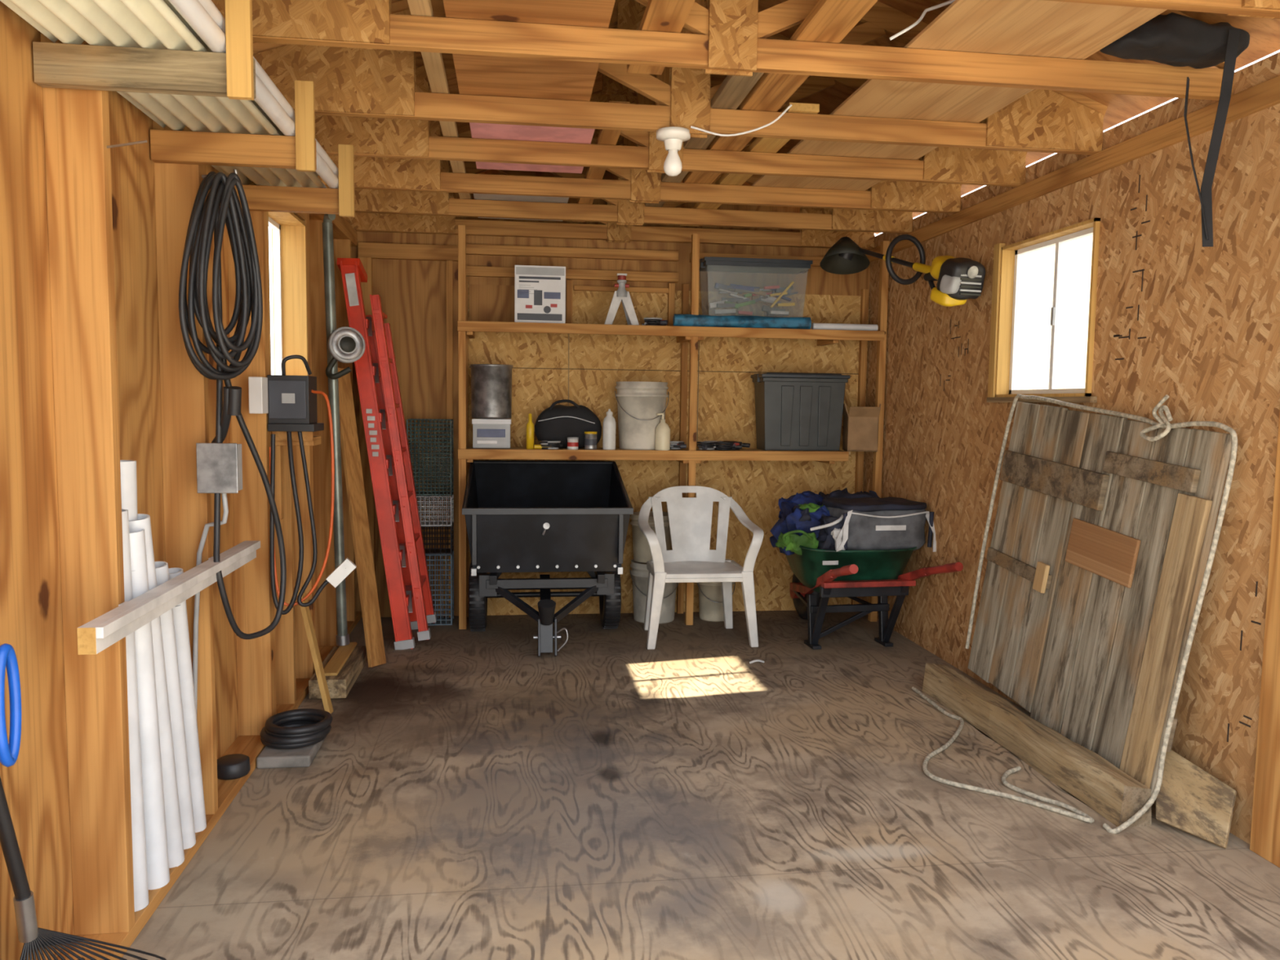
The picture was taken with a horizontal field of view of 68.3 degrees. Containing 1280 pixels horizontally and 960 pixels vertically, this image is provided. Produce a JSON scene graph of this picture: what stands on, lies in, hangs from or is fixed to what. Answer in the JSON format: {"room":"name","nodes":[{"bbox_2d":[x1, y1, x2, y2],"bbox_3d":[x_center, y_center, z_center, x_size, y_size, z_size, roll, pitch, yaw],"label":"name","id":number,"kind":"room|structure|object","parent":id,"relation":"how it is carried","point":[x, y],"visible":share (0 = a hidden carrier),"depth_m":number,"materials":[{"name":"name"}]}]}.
{"room":"storage shed","nodes":[
{"label":"storage shed","id":0,"kind":"room"},
{"bbox_2d":[0,0,238,959],"bbox_3d":[-1.569,-0.160,3.431,0.020,2.500,5.220,0,5,-8],"label":"wall","id":1,"kind":"structure","parent":0,"point":[36,787],"depth_m":2.21,"materials":[{"name":"wood"}]},
{"bbox_2d":[32,0,255,100],"bbox_3d":[-1.143,-1.023,2.179,0.480,0.265,0.060,0,5,-8],"label":"bracket","id":2,"kind":"object","parent":1,"relation":"attached to","point":[231,74],"visible":1,"depth_m":2.18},
{"bbox_2d":[40,31,361,959],"bbox_3d":[-1.489,-0.116,3.395,0.130,2.420,5.120,0,5,-8],"label":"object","id":3,"kind":"structure","parent":1,"relation":"attached to","point":[275,668],"depth_m":2.38,"materials":[{"name":"wood"}]},
{"bbox_2d":[120,460,206,911],"bbox_3d":[-1.382,0.529,2.660,0.132,1.184,0.566,0,5,-8],"label":"pipes","id":4,"kind":"object","parent":3,"relation":"on","point":[167,795],"visible":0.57,"depth_m":2.58,"materials":[{"name":"plastic"}]},
{"bbox_2d":[76,540,260,654],"bbox_3d":[-1.297,0.299,2.705,0.070,0.060,1.302,0,5,-8],"label":"trim rail","id":5,"kind":"object","parent":3,"relation":"attached to","point":[102,632],"depth_m":2.41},
{"bbox_2d":[217,753,250,779],"bbox_3d":[-1.466,1.030,3.393,0.120,0.055,0.120,0,5,-8],"label":"cap","id":6,"kind":"object","parent":3,"relation":"on","point":[230,766],"visible":0.9,"depth_m":3.35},
{"bbox_2d":[192,443,242,713],"bbox_3d":[-1.345,0.482,2.980,0.183,1.200,0.073,0,5,-8],"label":"electrical box","id":7,"kind":"object","parent":1,"relation":"attached to","point":[219,465],"visible":0.86,"depth_m":2.91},
{"bbox_2d":[178,168,286,639],"bbox_3d":[-1.277,-0.220,2.957,0.226,1.481,0.353,0,5,-8],"label":"extension cord","id":8,"kind":"object","parent":1,"relation":"hanging from","point":[222,206],"visible":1,"depth_m":2.87,"materials":[{"name":"black rubber"}]},
{"bbox_2d":[150,80,316,172],"bbox_3d":[-1.235,-1.081,2.871,0.480,0.265,0.060,0,5,-8],"label":"bracket","id":9,"kind":"object","parent":1,"relation":"attached to","point":[298,152],"visible":1,"depth_m":2.87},
{"bbox_2d":[0,0,327,188],"bbox_3d":[-1.193,-1.060,2.328,0.372,0.100,2.890,0,5,-8],"label":"panels","id":10,"kind":"object","parent":9,"relation":"on","point":[139,24],"visible":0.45,"depth_m":2.18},
{"bbox_2d":[248,376,268,413],"bbox_3d":[-1.470,-0.326,3.637,0.050,0.140,0.088,0,5,-8],"label":"wall outlet","id":11,"kind":"object","parent":1,"relation":"attached to","point":[258,386],"visible":1,"depth_m":3.60,"materials":[{"name":"white plastic"}]},
{"bbox_2d":[266,211,308,375],"bbox_3d":[-1.587,-0.789,4.065,0.150,0.750,0.700,0,5,-8],"label":"window","id":12,"kind":"structure","parent":1,"relation":"in","point":[288,230],"depth_m":4.39,"materials":[{"name":"beige wood"}]},
{"bbox_2d":[234,144,355,217],"bbox_3d":[-1.330,-1.140,3.582,0.480,0.265,0.060,0,5,-8],"label":"bracket","id":13,"kind":"object","parent":1,"relation":"attached to","point":[340,201],"visible":0.79,"depth_m":3.58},
{"bbox_2d":[168,0,338,188],"bbox_3d":[-1.016,-1.062,2.433,0.051,0.093,2.850,0,5,-8],"label":"conduit","id":14,"kind":"object","parent":13,"relation":"on","point":[203,16],"visible":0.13,"depth_m":2.52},
{"bbox_2d":[267,355,356,614],"bbox_3d":[-1.309,0.012,3.835,0.334,1.025,0.280,0,5,-8],"label":"charger","id":15,"kind":"object","parent":1,"relation":"attached to","point":[292,415],"visible":0.96,"depth_m":3.72,"materials":[{"name":"black plastic"}]},
{"bbox_2d":[325,326,365,379],"bbox_3d":[-1.474,-0.635,4.729,0.192,0.265,0.075,-1,5,-22],"label":"light","id":16,"kind":"object","parent":1,"relation":"hanging from","point":[346,344],"visible":1,"depth_m":4.71,"materials":[{"name":"silver metal"}]},
{"bbox_2d":[351,166,870,617],"bbox_3d":[-0.185,-0.714,6.136,3.440,3.200,0.072,0,5,-8],"label":"wall","id":17,"kind":"structure","parent":0,"point":[412,293],"depth_m":6.13,"materials":[{"name":"wood"}]},
{"bbox_2d":[357,242,869,617],"bbox_3d":[-0.124,-0.294,6.124,3.280,2.365,0.060,0,5,-8],"label":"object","id":18,"kind":"structure","parent":17,"relation":"attached to","point":[367,251],"depth_m":5.95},
{"bbox_2d":[122,610,1279,959],"bbox_3d":[0.127,1.148,3.777,3.740,0.120,5.240,0,5,-8],"label":"floor","id":19,"kind":"structure","parent":0,"point":[473,795],"depth_m":3.08,"materials":[{"name":"brown wood"}]},
{"bbox_2d":[0,776,166,959],"bbox_3d":[-1.252,0.744,2.036,0.092,0.914,0.476,2,5,19],"label":"rake","id":20,"kind":"object","parent":19,"relation":"on","point":[34,939],"visible":1,"depth_m":1.99,"materials":[{"name":"black metal"}]},
{"bbox_2d":[0,643,22,767],"bbox_3d":[-1.220,0.429,1.796,0.050,0.240,0.080,0,5,-8],"label":"hose","id":21,"kind":"object","parent":20,"relation":"attached to","point":[9,753],"visible":1,"depth_m":1.81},
{"bbox_2d":[256,708,333,768],"bbox_3d":[-1.353,1.006,3.709,0.271,0.135,0.320,0,5,-8],"label":"coiled hose","id":22,"kind":"object","parent":19,"relation":"on","point":[268,757],"depth_m":3.62,"materials":[{"name":"rubber"}]},
{"bbox_2d":[297,589,333,713],"bbox_3d":[-1.432,0.755,4.159,0.197,0.554,0.071,3,5,21],"label":"wood offcut","id":23,"kind":"object","parent":19,"relation":"on","point":[305,611],"visible":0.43,"depth_m":4.13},
{"bbox_2d":[308,642,366,698],"bbox_3d":[-1.494,0.939,4.697,0.170,0.105,0.640,0,5,-8],"label":"wood block","id":24,"kind":"object","parent":19,"relation":"on","point":[343,664],"visible":0.75,"depth_m":4.56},
{"bbox_2d":[322,213,349,645],"bbox_3d":[-1.559,-0.242,4.842,0.077,2.215,0.110,4,6,38],"label":"metal pole","id":25,"kind":"object","parent":24,"relation":"on","point":[342,637],"visible":0.88,"depth_m":4.82,"materials":[{"name":"metal"}]},
{"bbox_2d":[337,367,386,667],"bbox_3d":[-1.468,0.185,4.926,0.383,1.542,0.118,5,6,42],"label":"leaning board","id":26,"kind":"object","parent":19,"relation":"on","point":[362,542],"visible":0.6,"depth_m":4.91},
{"bbox_2d":[337,257,436,649],"bbox_3d":[-1.443,-0.145,5.429,0.490,2.164,0.530,0,5,-8],"label":"step ladder","id":27,"kind":"object","parent":19,"relation":"on","point":[408,584],"visible":1,"depth_m":5.25,"materials":[{"name":"red plastic"}]},
{"bbox_2d":[425,550,453,625],"bbox_3d":[-1.308,0.674,5.910,0.269,0.446,0.180,0,5,-8],"label":"wire cage","id":28,"kind":"object","parent":19,"relation":"on","point":[440,621],"visible":0.54,"depth_m":5.85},
{"bbox_2d":[421,523,453,554],"bbox_3d":[-1.304,0.365,5.885,0.269,0.176,0.180,0,5,-8],"label":"wire cage","id":29,"kind":"object","parent":28,"relation":"on","point":[449,550],"visible":0.52,"depth_m":5.82,"materials":[{"name":"black metal"}]},
{"bbox_2d":[416,493,453,526],"bbox_3d":[-1.302,0.186,5.870,0.269,0.186,0.180,0,5,-8],"label":"wire cage","id":30,"kind":"object","parent":29,"relation":"on","point":[424,523],"visible":0.56,"depth_m":5.80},
{"bbox_2d":[406,418,453,495],"bbox_3d":[-1.298,-0.143,5.843,0.269,0.466,0.180,0,5,-8],"label":"wire cage","id":31,"kind":"object","parent":30,"relation":"on","point":[419,492],"visible":0.77,"depth_m":5.78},
{"bbox_2d":[462,460,633,656],"bbox_3d":[-0.551,0.425,5.532,0.936,1.018,0.981,0,5,-8],"label":"cart","id":32,"kind":"object","parent":19,"relation":"on","point":[522,516],"visible":0.99,"depth_m":5.29,"materials":[{"name":"black metal"}]},
{"bbox_2d":[462,460,633,576],"bbox_3d":[-0.555,0.206,5.570,0.936,0.588,0.870,0,5,-8],"label":"tub","id":33,"kind":"object","parent":32,"relation":"in","point":[522,516],"depth_m":5.27,"materials":[{"name":"black metal"}]},
{"bbox_2d":[629,559,678,623],"bbox_3d":[0.093,0.710,6.068,0.326,0.380,0.331,0,5,-8],"label":"plastic bucket","id":34,"kind":"object","parent":19,"relation":"on","point":[639,573],"visible":0.47,"depth_m":5.97,"materials":[{"name":"plastic"}]},
{"bbox_2d":[630,511,671,563],"bbox_3d":[0.077,0.365,6.044,0.286,0.300,0.286,0,5,-8],"label":"plastic bucket","id":35,"kind":"object","parent":34,"relation":"on","point":[641,548],"visible":0.48,"depth_m":5.95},
{"bbox_2d":[457,225,889,629],"bbox_3d":[0.207,-0.307,5.998,2.662,2.420,0.385,0,5,-8],"label":"shelving","id":36,"kind":"object","parent":19,"relation":"on","point":[691,455],"visible":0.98,"depth_m":5.83,"materials":[{"name":"wood"}]},
{"bbox_2d":[471,418,511,448],"bbox_3d":[-0.915,-0.290,5.831,0.235,0.176,0.200,0,5,-8],"label":"bin","id":37,"kind":"object","parent":36,"relation":"on","point":[486,433],"visible":0.98,"depth_m":5.74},
{"bbox_2d":[470,364,513,418],"bbox_3d":[-0.913,-0.544,5.805,0.262,0.325,0.262,0,5,-8],"label":"pail","id":38,"kind":"object","parent":37,"relation":"on","point":[491,384],"visible":1,"depth_m":5.70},
{"bbox_2d":[526,413,551,448],"bbox_3d":[-0.616,-0.296,5.754,0.156,0.217,0.047,1,5,4],"label":"tube","id":39,"kind":"object","parent":36,"relation":"on","point":[530,425],"visible":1,"depth_m":5.74,"materials":[{"name":"yellow plastic"}]},
{"bbox_2d":[514,265,565,323],"bbox_3d":[-0.617,-1.127,5.810,0.305,0.345,0.233,0,5,-8],"label":"product box","id":40,"kind":"object","parent":36,"relation":"on","point":[540,291],"visible":0.96,"depth_m":5.70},
{"bbox_2d":[539,440,562,448],"bbox_3d":[-0.543,-0.215,5.767,0.144,0.048,0.100,0,5,-8],"label":"tools","id":41,"kind":"object","parent":36,"relation":"on","point":[554,445],"visible":1,"depth_m":5.73,"materials":[{"name":"black metal"}]},
{"bbox_2d":[534,399,601,448],"bbox_3d":[-0.450,-0.353,5.919,0.420,0.303,0.189,0,5,-8],"label":"tool bag","id":42,"kind":"object","parent":36,"relation":"on","point":[556,422],"visible":0.83,"depth_m":5.84,"materials":[{"name":"black fabric"}]},
{"bbox_2d":[567,436,578,449],"bbox_3d":[-0.412,-0.225,5.788,0.071,0.075,0.071,0,5,-8],"label":"tin can","id":43,"kind":"object","parent":36,"relation":"on","point":[572,442],"visible":1,"depth_m":5.76,"materials":[{"name":"white metal"}]},
{"bbox_2d":[584,431,597,449],"bbox_3d":[-0.303,-0.242,5.801,0.079,0.110,0.079,0,5,-8],"label":"tin can","id":44,"kind":"object","parent":36,"relation":"on","point":[590,437],"visible":1,"depth_m":5.77,"materials":[{"name":"silver metal"}]},
{"bbox_2d":[602,408,615,449],"bbox_3d":[-0.189,-0.312,5.820,0.080,0.250,0.080,0,5,-8],"label":"bottle","id":45,"kind":"object","parent":36,"relation":"on","point":[609,421],"visible":1,"depth_m":5.79,"materials":[{"name":"white plastic"}]},
{"bbox_2d":[604,273,639,324],"bbox_3d":[-0.117,-1.113,5.860,0.220,0.322,0.123,0,5,-8],"label":"jack stand","id":46,"kind":"object","parent":36,"relation":"on","point":[621,294],"visible":0.84,"depth_m":5.82,"materials":[{"name":"white paint"}]},
{"bbox_2d":[614,381,669,449],"bbox_3d":[0.010,-0.406,5.953,0.346,0.420,0.351,0,5,-8],"label":"plastic bucket","id":47,"kind":"object","parent":36,"relation":"on","point":[638,402],"visible":0.97,"depth_m":5.83,"materials":[{"name":"plastic"}]},
{"bbox_2d":[641,317,667,325],"bbox_3d":[0.093,-0.978,5.884,0.161,0.050,0.227,0,5,-8],"label":"tools","id":48,"kind":"object","parent":36,"relation":"on","point":[648,321],"visible":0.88,"depth_m":5.79,"materials":[{"name":"metal"}]},
{"bbox_2d":[654,413,670,450],"bbox_3d":[0.141,-0.300,5.840,0.094,0.230,0.094,0,5,-8],"label":"pump bottle","id":49,"kind":"object","parent":36,"relation":"on","point":[662,430],"visible":1,"depth_m":5.81,"materials":[{"name":"beige plastic"}]},
{"bbox_2d":[670,440,686,448],"bbox_3d":[0.217,-0.221,5.968,0.127,0.048,0.172,0,5,-8],"label":"tools","id":50,"kind":"object","parent":36,"relation":"on","point":[673,444],"visible":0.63,"depth_m":5.92,"materials":[{"name":"black metal"}]},
{"bbox_2d":[697,440,750,449],"bbox_3d":[0.529,-0.220,6.002,0.368,0.048,0.230,0,5,-14],"label":"tools","id":51,"kind":"object","parent":36,"relation":"on","point":[705,445],"visible":1,"depth_m":5.92,"materials":[{"name":"metal"}]},
{"bbox_2d":[672,314,811,328],"bbox_3d":[0.622,-0.988,5.949,0.870,0.076,0.309,0,5,-8],"label":"roll","id":52,"kind":"object","parent":36,"relation":"on","point":[682,320],"visible":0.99,"depth_m":5.80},
{"bbox_2d":[699,256,813,315],"bbox_3d":[0.714,-1.207,5.980,0.692,0.360,0.288,0,5,-8],"label":"storage bin","id":53,"kind":"object","parent":52,"relation":"on","point":[757,295],"visible":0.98,"depth_m":5.92,"materials":[{"name":"plastic"}]},
{"bbox_2d":[751,373,849,450],"bbox_3d":[1.025,-0.439,6.096,0.582,0.490,0.288,0,5,-8],"label":"storage tote","id":54,"kind":"object","parent":36,"relation":"on","point":[794,411],"visible":1,"depth_m":5.98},
{"bbox_2d":[811,323,878,330],"bbox_3d":[1.292,-0.964,5.954,0.420,0.044,0.044,0,5,-8],"label":"pvc offcut","id":55,"kind":"object","parent":36,"relation":"on","point":[815,326],"visible":0.89,"depth_m":5.94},
{"bbox_2d":[842,404,880,451],"bbox_3d":[1.415,-0.339,6.063,0.228,0.304,0.267,1,5,4],"label":"cardboard box","id":56,"kind":"object","parent":36,"relation":"on","point":[860,426],"visible":0.95,"depth_m":5.99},
{"bbox_2d":[637,485,764,649],"bbox_3d":[0.332,0.499,5.605,0.704,0.882,0.560,0,5,-8],"label":"plastic chair","id":57,"kind":"object","parent":19,"relation":"on","point":[691,559],"visible":1,"depth_m":5.74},
{"bbox_2d":[696,582,735,621],"bbox_3d":[0.489,0.750,6.124,0.256,0.300,0.261,0,5,-8],"label":"plastic bucket","id":58,"kind":"object","parent":19,"relation":"on","point":[710,598],"visible":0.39,"depth_m":6.04,"materials":[{"name":"plastic"}]},
{"bbox_2d":[786,545,963,649],"bbox_3d":[1.204,0.639,5.543,0.728,0.635,1.570,0,5,-8],"label":"wheelbarrow","id":59,"kind":"object","parent":19,"relation":"on","point":[819,575],"visible":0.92,"depth_m":5.28,"materials":[{"name":"green paint"}]},
{"bbox_2d":[769,487,879,555],"bbox_3d":[1.120,0.273,5.549,0.716,0.417,0.692,0,5,-8],"label":"pile","id":60,"kind":"object","parent":59,"relation":"in","point":[804,521],"visible":0.76,"depth_m":5.34,"materials":[{"name":"blue fabric"}]},
{"bbox_2d":[786,545,916,592],"bbox_3d":[1.196,0.468,5.605,0.728,0.305,0.838,0,5,-8],"label":"tub","id":61,"kind":"object","parent":59,"relation":"in","point":[879,571],"depth_m":5.25,"materials":[{"name":"green paint"}]},
{"bbox_2d":[822,497,936,551],"bbox_3d":[1.356,0.263,5.416,0.638,0.299,0.486,0,5,-8],"label":"cooler bag","id":62,"kind":"object","parent":59,"relation":"on","point":[886,522],"visible":0.91,"depth_m":5.27,"materials":[{"name":"grey fabric"}]},
{"bbox_2d":[922,662,1151,826],"bbox_3d":[1.549,1.024,3.887,0.133,0.147,1.500,0,5,-8],"label":"wood timber","id":63,"kind":"object","parent":19,"relation":"on","point":[1078,771],"visible":0.98,"depth_m":3.60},
{"bbox_2d":[911,394,1237,834],"bbox_3d":[1.432,0.377,3.785,0.758,1.458,1.605,0,5,-8],"label":"rope","id":64,"kind":"object","parent":19,"relation":"on","point":[1164,423],"visible":1,"depth_m":3.28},
{"bbox_2d":[1060,419,1158,751],"bbox_3d":[1.773,0.411,3.571,0.158,1.278,0.286,0,5,-7],"label":"plank","id":65,"kind":"object","parent":19,"relation":"on","point":[1126,495],"visible":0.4,"depth_m":3.57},
{"bbox_2d":[1065,518,1140,587],"bbox_3d":[1.764,0.273,3.614,0.032,0.209,0.422,0,5,-7],"label":"patch","id":66,"kind":"object","parent":65,"relation":"attached to","point":[1111,555],"visible":1,"depth_m":3.59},
{"bbox_2d":[1091,427,1191,768],"bbox_3d":[1.796,0.439,3.389,0.271,1.275,0.144,3,5,27],"label":"plank","id":67,"kind":"object","parent":19,"relation":"on","point":[1159,502],"visible":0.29,"depth_m":3.38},
{"bbox_2d":[1102,451,1200,493],"bbox_3d":[1.826,-0.033,3.389,0.031,0.116,0.494,0,5,-7],"label":"cross","id":68,"kind":"object","parent":67,"relation":"attached to","point":[1184,478],"visible":1,"depth_m":3.35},
{"bbox_2d":[1150,428,1231,804],"bbox_3d":[1.818,0.467,3.218,0.159,1.281,0.267,0,5,-7],"label":"plank","id":69,"kind":"object","parent":19,"relation":"on","point":[1209,452],"visible":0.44,"depth_m":3.12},
{"bbox_2d":[1119,493,1212,788],"bbox_3d":[1.782,0.576,3.220,0.231,1.062,0.125,3,5,27],"label":"batten","id":70,"kind":"object","parent":69,"relation":"attached to","point":[1191,515],"visible":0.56,"depth_m":3.20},
{"bbox_2d":[1166,717,1177,751],"bbox_3d":[1.721,0.767,3.825,0.037,0.214,1.285,0,5,-7],"label":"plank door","id":71,"kind":"structure","parent":69,"relation":"attached to","point":[1175,721],"depth_m":3.20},
{"bbox_2d":[968,401,1040,682],"bbox_3d":[1.676,0.287,4.345,0.160,1.292,0.287,0,5,-7],"label":"plank","id":72,"kind":"object","parent":71,"relation":"attached to","point":[1026,415],"visible":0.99,"depth_m":4.34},
{"bbox_2d":[988,404,1067,696],"bbox_3d":[1.701,0.312,4.153,0.159,1.284,0.277,0,5,-7],"label":"plank","id":73,"kind":"object","parent":71,"relation":"attached to","point":[1050,420],"visible":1,"depth_m":4.15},
{"bbox_2d":[986,546,1052,589],"bbox_3d":[1.669,0.384,4.176,0.024,0.098,0.522,0,5,-7],"label":"cross","id":74,"kind":"object","parent":73,"relation":"attached to","point":[1014,565],"visible":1,"depth_m":4.19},
{"bbox_2d":[1032,561,1049,593],"bbox_3d":[1.680,0.407,3.951,0.032,0.125,0.078,0,5,-7],"label":"nailer","id":75,"kind":"object","parent":74,"relation":"attached to","point":[1041,577],"visible":1,"depth_m":3.93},
{"bbox_2d":[1009,409,1089,712],"bbox_3d":[1.723,0.343,3.972,0.158,1.276,0.266,0,5,-7],"label":"plank","id":76,"kind":"object","parent":71,"relation":"attached to","point":[1074,424],"visible":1,"depth_m":3.96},
{"bbox_2d":[1030,413,1127,733],"bbox_3d":[1.747,0.382,3.777,0.161,1.300,0.308,0,5,-7],"label":"plank","id":77,"kind":"object","parent":71,"relation":"attached to","point":[1104,432],"visible":0.64,"depth_m":3.78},
{"bbox_2d":[1000,449,1109,510],"bbox_3d":[1.735,-0.010,3.999,0.039,0.196,0.768,0,5,-7],"label":"wooden board","id":78,"kind":"object","parent":77,"relation":"attached to","point":[1082,486],"visible":1,"depth_m":3.92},
{"bbox_2d":[1155,749,1236,848],"bbox_3d":[1.809,1.045,3.151,0.168,0.227,0.351,-1,5,-20],"label":"board","id":79,"kind":"object","parent":19,"relation":"on","point":[1191,800],"visible":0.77,"depth_m":3.12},
{"bbox_2d":[253,0,1279,234],"bbox_3d":[0.158,-1.783,3.476,3.710,0.708,5.520,0,5,-8],"label":"ceiling","id":80,"kind":"structure","parent":0,"point":[1264,33],"depth_m":3.67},
{"bbox_2d":[859,52,1279,844],"bbox_3d":[1.867,-0.153,3.892,0.035,2.500,5.220,0,5,-8],"label":"wall","id":81,"kind":"structure","parent":0,"point":[1209,317],"depth_m":3.48,"materials":[{"name":"wood"}]},
{"bbox_2d":[986,217,1100,402],"bbox_3d":[1.829,-0.730,4.228,0.105,0.765,0.850,0,5,-8],"label":"window","id":82,"kind":"structure","parent":81,"relation":"in","point":[1007,272],"depth_m":4.52,"materials":[{"name":"beige wood"}]},
{"bbox_2d":[867,75,1279,262],"bbox_3d":[1.861,-1.275,3.747,0.020,0.080,5.120,0,5,-8],"label":"plate","id":83,"kind":"object","parent":81,"relation":"on","point":[1263,95],"depth_m":3.72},
{"bbox_2d":[939,174,1261,742],"bbox_3d":[1.821,-0.206,4.106,0.001,1.981,2.348,0,5,-8],"label":"stamp","id":84,"kind":"object","parent":81,"relation":"attached to","point":[1135,208],"visible":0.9,"depth_m":3.58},
{"bbox_2d":[1249,408,1279,867],"bbox_3d":[1.977,-0.025,2.829,0.030,2.420,0.150,0,5,-8],"label":"trim","id":85,"kind":"structure","parent":81,"relation":"attached to","point":[1264,842],"depth_m":2.91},
{"bbox_2d":[342,128,875,249],"bbox_3d":[-0.160,-1.907,5.963,3.468,0.786,0.062,0,5,-8],"label":"roof truss","id":86,"kind":"object","parent":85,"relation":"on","point":[611,232],"visible":0.3,"depth_m":5.95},
{"bbox_2d":[327,89,913,233],"bbox_3d":[-0.080,-1.858,5.371,3.468,0.786,0.062,0,5,-8],"label":"roof truss","id":87,"kind":"object","parent":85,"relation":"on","point":[624,212],"visible":0.35,"depth_m":5.37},
{"bbox_2d":[473,193,568,221],"bbox_3d":[-0.673,-1.578,5.346,0.520,0.015,1.000,0,5,-8],"label":"sheet","id":88,"kind":"object","parent":87,"relation":"on","point":[477,196],"visible":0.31,"depth_m":5.24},
{"bbox_2d":[820,234,985,306],"bbox_3d":[1.411,-1.152,5.161,0.286,0.505,1.255,-1,5,-24],"label":"string trimmer","id":89,"kind":"object","parent":87,"relation":"hanging from","point":[959,280],"visible":1,"depth_m":4.88,"materials":[{"name":"yellow plastic"}]},
{"bbox_2d":[317,71,961,213],"bbox_3d":[0.000,-1.808,4.768,3.468,0.786,0.062,0,5,-8],"label":"roof truss","id":90,"kind":"object","parent":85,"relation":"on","point":[638,185],"visible":0.34,"depth_m":4.77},
{"bbox_2d":[572,100,630,222],"bbox_3d":[-0.230,-1.531,4.751,0.080,0.030,2.300,0,5,-8],"label":"board","id":91,"kind":"object","parent":90,"relation":"on","point":[610,137],"visible":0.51,"depth_m":4.11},
{"bbox_2d":[315,0,1026,186],"bbox_3d":[0.085,-1.755,4.136,3.468,0.786,0.062,0,5,-8],"label":"roof truss","id":92,"kind":"object","parent":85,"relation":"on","point":[369,136],"visible":0.36,"depth_m":4.13,"materials":[{"name":"wood"}]},
{"bbox_2d":[469,122,595,173],"bbox_3d":[-0.473,-1.482,4.116,0.510,0.030,1.000,0,5,-8],"label":"board","id":93,"kind":"object","parent":92,"relation":"on","point":[478,131],"visible":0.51,"depth_m":4.00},
{"bbox_2d":[644,38,782,207],"bbox_3d":[0.209,-1.497,4.408,0.100,0.030,2.900,0,5,-8],"label":"board","id":94,"kind":"object","parent":92,"relation":"on","point":[733,90],"visible":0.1,"depth_m":3.49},
{"bbox_2d":[253,0,1107,155],"bbox_3d":[0.162,-1.707,3.563,3.468,0.786,0.062,0,5,-8],"label":"roof truss","id":95,"kind":"object","parent":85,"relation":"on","point":[348,82],"visible":0.5,"depth_m":3.56,"materials":[{"name":"wood"}]},
{"bbox_2d":[407,0,471,199],"bbox_3d":[-0.742,-1.438,3.526,0.060,0.030,3.800,0,5,-8],"label":"board","id":96,"kind":"object","parent":95,"relation":"on","point":[433,61],"visible":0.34,"depth_m":3.27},
{"bbox_2d":[656,126,690,176],"bbox_3d":[0.126,-1.243,3.597,0.130,0.165,0.130,0,5,-8],"label":"ceiling lamp","id":97,"kind":"object","parent":95,"relation":"attached to","point":[673,137],"visible":1,"depth_m":3.57,"materials":[{"name":"ceramic"}]},
{"bbox_2d":[680,102,819,226],"bbox_3d":[0.470,-1.526,4.795,0.120,0.030,2.400,0,5,-8],"label":"board","id":98,"kind":"object","parent":95,"relation":"on","point":[760,144],"visible":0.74,"depth_m":4.14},
{"bbox_2d":[682,0,877,184],"bbox_3d":[0.487,-1.410,3.389,0.140,0.030,3.000,0,5,-8],"label":"board","id":99,"kind":"object","parent":95,"relation":"on","point":[829,21],"visible":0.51,"depth_m":3.24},
{"bbox_2d":[690,0,955,136],"bbox_3d":[0.776,-1.408,3.104,1.467,0.308,0.292,5,6,43],"label":"wire","id":100,"kind":"object","parent":95,"relation":"attached to","point":[950,2],"visible":1,"depth_m":2.92,"materials":[{"name":"white plastic"}]},
{"bbox_2d":[751,0,1166,191],"bbox_3d":[1.039,-1.421,3.716,0.600,0.012,2.600,0,5,-8],"label":"plywood sheet","id":101,"kind":"object","parent":95,"relation":"on","point":[1028,28],"visible":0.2,"depth_m":2.96,"materials":[{"name":"wood"}]},
{"bbox_2d":[211,0,1234,100],"bbox_3d":[0.254,-1.649,2.872,3.468,0.786,0.062,0,5,-8],"label":"roof truss","id":102,"kind":"object","parent":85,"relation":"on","point":[730,37],"visible":0.7,"depth_m":2.87,"materials":[{"name":"wood"}]},
{"bbox_2d":[1099,12,1249,68],"bbox_3d":[1.686,-1.391,2.972,0.448,0.138,0.194,0,5,-8],"label":"bag","id":103,"kind":"object","parent":102,"relation":"on","point":[1173,39],"visible":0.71,"depth_m":2.91,"materials":[{"name":"black fabric"}]},
{"bbox_2d":[1183,28,1240,246],"bbox_3d":[1.758,-1.054,2.922,0.141,0.650,0.049,3,5,22],"label":"strap","id":104,"kind":"object","parent":103,"relation":"hanging from","point":[1205,195],"visible":1,"depth_m":2.92,"materials":[{"name":"black fabric"}]},
{"bbox_2d":[1045,0,1279,18],"bbox_3d":[0.338,-1.597,2.249,3.468,0.786,0.062,0,5,-8],"label":"roof truss","id":105,"kind":"object","parent":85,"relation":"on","point":[1270,9],"visible":1,"depth_m":2.42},
{"bbox_2d":[443,0,615,101],"bbox_3d":[-0.336,-1.366,2.828,0.480,0.012,1.500,0,5,-8],"label":"plywood sheet","id":106,"kind":"object","parent":105,"relation":"on","point":[476,75],"visible":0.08,"depth_m":3.14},
{"bbox_2d":[626,0,694,75],"bbox_3d":[0.120,-1.337,2.435,0.120,0.030,1.600,0,5,-8],"label":"board","id":107,"kind":"object","parent":105,"relation":"on","point":[660,15],"visible":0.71,"depth_m":2.76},
{"label":"outside","id":108,"kind":"structure","parent":0,"visible":0},
{"bbox_3d":[1.300,1.192,5.335,32.000,0.170,38.000,0,5,-8],"label":"ground","id":109,"kind":"structure","parent":108,"visible":0},
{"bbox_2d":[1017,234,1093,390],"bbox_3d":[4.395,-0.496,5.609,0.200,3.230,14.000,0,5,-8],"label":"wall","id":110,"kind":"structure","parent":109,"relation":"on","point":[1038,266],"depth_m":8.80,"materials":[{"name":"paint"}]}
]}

